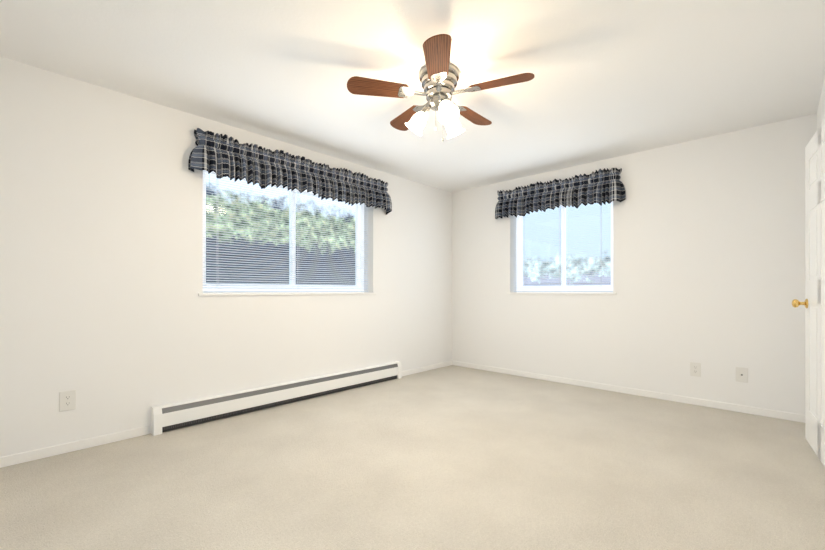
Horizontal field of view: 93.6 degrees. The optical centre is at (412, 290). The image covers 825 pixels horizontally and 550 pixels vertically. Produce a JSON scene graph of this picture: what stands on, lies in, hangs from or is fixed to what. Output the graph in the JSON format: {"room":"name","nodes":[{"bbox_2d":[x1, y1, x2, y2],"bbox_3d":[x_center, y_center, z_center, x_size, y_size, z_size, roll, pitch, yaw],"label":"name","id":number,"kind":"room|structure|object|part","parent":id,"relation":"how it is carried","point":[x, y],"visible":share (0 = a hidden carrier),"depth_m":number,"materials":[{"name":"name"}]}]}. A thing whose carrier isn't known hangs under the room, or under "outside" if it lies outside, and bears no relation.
{"room":"empty bedroom","nodes":[
{"label":"empty bedroom","id":0,"kind":"room"},
{"bbox_2d":[0,56,451,456],"bbox_3d":[-1.172,-0.170,3.750,0.250,2.400,5.270,0,0,43],"label":"wall","id":1,"kind":"structure","parent":0,"point":[112,318],"depth_m":2.75,"materials":[{"name":"white paint"}]},
{"bbox_2d":[59,390,75,411],"bbox_3d":[-2.200,0.700,2.471,0.008,0.125,0.080,0,0,43],"label":"electrical outlet","id":2,"kind":"object","parent":1,"relation":"attached to","point":[67,400],"visible":1,"depth_m":2.47,"materials":[{"name":"white plastic"}]},
{"bbox_2d":[0,426,148,467],"bbox_3d":[-2.351,0.999,2.308,0.013,0.062,1.315,0,0,43],"label":"baseboard","id":3,"kind":"structure","parent":1,"relation":"attached to","point":[24,457],"depth_m":2.47,"materials":[{"name":"white paint"}]},
{"bbox_2d":[203,170,363,292],"bbox_3d":[-1.188,-0.525,3.834,0.072,1.085,1.766,0,0,43],"label":"window","id":4,"kind":"structure","parent":1,"relation":"in","point":[293,219],"depth_m":3.81,"materials":[{"name":"clear glass"}]},
{"bbox_2d":[203,171,367,292],"bbox_3d":[-1.103,-0.527,3.753,0.045,1.080,1.758,0,0,43],"label":"window blind","id":5,"kind":"object","parent":4,"relation":"attached to","point":[297,258],"visible":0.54,"depth_m":3.62,"materials":[{"name":"white plastic"}]},
{"bbox_2d":[198,292,375,295],"bbox_3d":[-1.100,0.027,3.750,0.176,0.020,1.840,0,0,43],"label":"window sill","id":6,"kind":"structure","parent":1,"relation":"attached to","point":[213,294],"depth_m":3.48,"materials":[{"name":"white paint"}]},
{"bbox_2d":[402,361,451,375],"bbox_3d":[0.193,0.999,5.007,0.013,0.062,1.042,0,0,43],"label":"baseboard","id":7,"kind":"structure","parent":1,"relation":"attached to","point":[424,368],"depth_m":4.98,"materials":[{"name":"white paint"}]},
{"bbox_2d":[0,365,824,549],"bbox_3d":[0.152,1.105,2.502,3.890,0.150,5.270,0,0,43],"label":"floor","id":8,"kind":"structure","parent":0,"point":[452,457],"depth_m":2.12,"materials":[{"name":"beige carpet"}]},
{"bbox_2d":[151,361,401,435],"bbox_3d":[-1.010,0.932,3.686,0.072,0.195,2.496,0,0,43],"label":"baseboard heater","id":9,"kind":"object","parent":8,"relation":"on","point":[174,416],"visible":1,"depth_m":3.34,"materials":[{"name":"white metal"}]},
{"bbox_2d":[0,0,824,192],"bbox_3d":[0.152,-1.445,2.502,3.890,0.150,5.270,0,0,43],"label":"ceiling","id":10,"kind":"structure","parent":0,"point":[613,78],"depth_m":2.36,"materials":[{"name":"white paint"}]},
{"bbox_2d":[347,34,534,140],"bbox_3d":[0.192,-1.157,2.472,1.102,0.427,1.068,0,0,43],"label":"fan","id":11,"kind":"object","parent":10,"relation":"hanging from","point":[439,75],"visible":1,"depth_m":2.35,"materials":[{"name":"brown wood"}]},
{"bbox_3d":[-0.210,-1.231,2.352,0.375,0.006,0.146,0,-12,-13],"label":"blade","id":12,"kind":"part","parent":11,"relation":"part of","materials":[{"name":"brown wood"}]},
{"bbox_3d":[-0.031,-1.231,2.771,0.146,0.006,0.375,14,-7,-30],"label":"blade","id":13,"kind":"part","parent":11,"relation":"part of","materials":[{"name":"brown wood"}]},
{"bbox_3d":[0.191,-1.069,2.466,0.403,0.144,0.370,0,0,43],"label":"lamp shade","id":14,"kind":"part","parent":11,"relation":"part of","materials":[{"name":"white glass"}]},
{"bbox_3d":[0.134,-1.231,2.053,0.146,0.006,0.375,-12,-1,5],"label":"blade","id":15,"kind":"part","parent":11,"relation":"part of","materials":[{"name":"brown wood"}]},
{"bbox_3d":[0.423,-1.231,2.731,0.146,0.006,0.375,16,10,40],"label":"blade","id":16,"kind":"part","parent":11,"relation":"part of","materials":[{"name":"brown wood"}]},
{"bbox_3d":[0.525,-1.231,2.287,0.375,0.006,0.146,0,12,23],"label":"blade","id":17,"kind":"part","parent":11,"relation":"part of","materials":[{"name":"brown wood"}]},
{"bbox_2d":[452,113,816,414],"bbox_3d":[1.964,-0.170,4.243,3.640,2.400,0.250,0,0,43],"label":"wall","id":18,"kind":"structure","parent":0,"point":[709,254],"depth_m":3.60,"materials":[{"name":"white paint"}]},
{"bbox_2d":[507,292,616,294],"bbox_3d":[1.683,0.027,4.436,1.245,0.020,0.176,0,0,43],"label":"window sill","id":19,"kind":"structure","parent":18,"relation":"attached to","point":[559,293],"depth_m":4.41,"materials":[{"name":"white paint"}]},
{"bbox_2d":[517,201,612,292],"bbox_3d":[1.766,-0.525,4.524,1.171,1.085,0.072,0,0,43],"label":"window","id":20,"kind":"structure","parent":18,"relation":"in","point":[563,287],"depth_m":4.52,"materials":[{"name":"white plastic"}]},
{"bbox_2d":[514,202,612,291],"bbox_3d":[1.686,-0.527,4.439,1.163,1.080,0.045,0,0,43],"label":"window blind","id":21,"kind":"object","parent":20,"relation":"attached to","point":[559,265],"visible":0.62,"depth_m":4.42,"materials":[{"name":"white plastic"}]},
{"bbox_2d":[452,361,804,422],"bbox_3d":[1.826,0.999,4.193,3.507,0.062,0.013,0,0,43],"label":"baseboard","id":22,"kind":"structure","parent":18,"relation":"attached to","point":[734,407],"depth_m":3.73,"materials":[{"name":"white paint"}]},
{"bbox_2d":[690,362,700,376],"bbox_3d":[2.560,0.710,3.504,0.080,0.125,0.008,0,0,43],"label":"electrical outlet","id":23,"kind":"object","parent":18,"relation":"attached to","point":[695,369],"visible":1,"depth_m":3.50,"materials":[{"name":"white plastic"}]},
{"bbox_2d":[736,367,747,382],"bbox_3d":[2.792,0.710,3.284,0.080,0.125,0.009,0,0,43],"label":"electrical outlet","id":24,"kind":"object","parent":18,"relation":"attached to","point":[741,374],"visible":1,"depth_m":3.28,"materials":[{"name":"white plastic"}]},
{"bbox_2d":[817,78,824,128],"bbox_3d":[1.438,-0.170,1.118,0.120,2.400,5.020,0,0,43],"label":"wall","id":25,"kind":"structure","parent":0,"point":[821,110],"depth_m":2.66,"materials":[{"name":"white paint"}]},
{"bbox_2d":[792,119,824,466],"bbox_3d":[2.449,0.012,2.360,0.111,2.012,0.840,0,0,37],"label":"door","id":26,"kind":"structure","parent":25,"relation":"in","point":[814,302],"depth_m":2.43,"materials":[{"name":"white paint"}]},
{"bbox_3d":[2.670,0.085,2.656,0.105,0.066,0.100,0,0,37],"label":"knob","id":27,"kind":"part","parent":26,"relation":"part of","materials":[{"name":"gold metal"}]},
{"label":"outside","id":28,"kind":"structure","parent":0,"visible":0},
{"bbox_2d":[206,173,354,285],"bbox_3d":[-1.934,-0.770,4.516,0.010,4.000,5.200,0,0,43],"label":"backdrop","id":29,"kind":"structure","parent":28,"point":[312,228],"depth_m":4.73,"materials":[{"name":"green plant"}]},
{"bbox_2d":[523,202,610,292],"bbox_3d":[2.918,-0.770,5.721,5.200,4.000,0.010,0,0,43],"label":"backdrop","id":30,"kind":"structure","parent":28,"point":[591,250],"depth_m":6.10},
{"bbox_3d":[1.584,-1.155,4.382,1.369,0.040,0.068,0,0,43],"label":"rod","id":31,"kind":"object","parent":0,"visible":0},
{"bbox_2d":[495,168,625,218],"bbox_3d":[1.553,-1.064,4.350,1.500,0.384,0.152,0,0,43],"label":"window valance","id":32,"kind":"object","parent":31,"relation":"hanging from","point":[603,186],"visible":1,"depth_m":4.21,"materials":[{"name":"fabric"}]},
{"bbox_3d":[-0.986,-1.155,3.715,0.068,0.040,1.969,0,0,43],"label":"rod","id":33,"kind":"object","parent":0,"visible":0},
{"bbox_2d":[188,128,391,214],"bbox_3d":[-0.953,-1.061,3.687,0.154,0.383,2.100,0,0,43],"label":"window valance","id":34,"kind":"object","parent":33,"relation":"hanging from","point":[222,156],"visible":1,"depth_m":3.42,"materials":[{"name":"fabric"}]}
]}

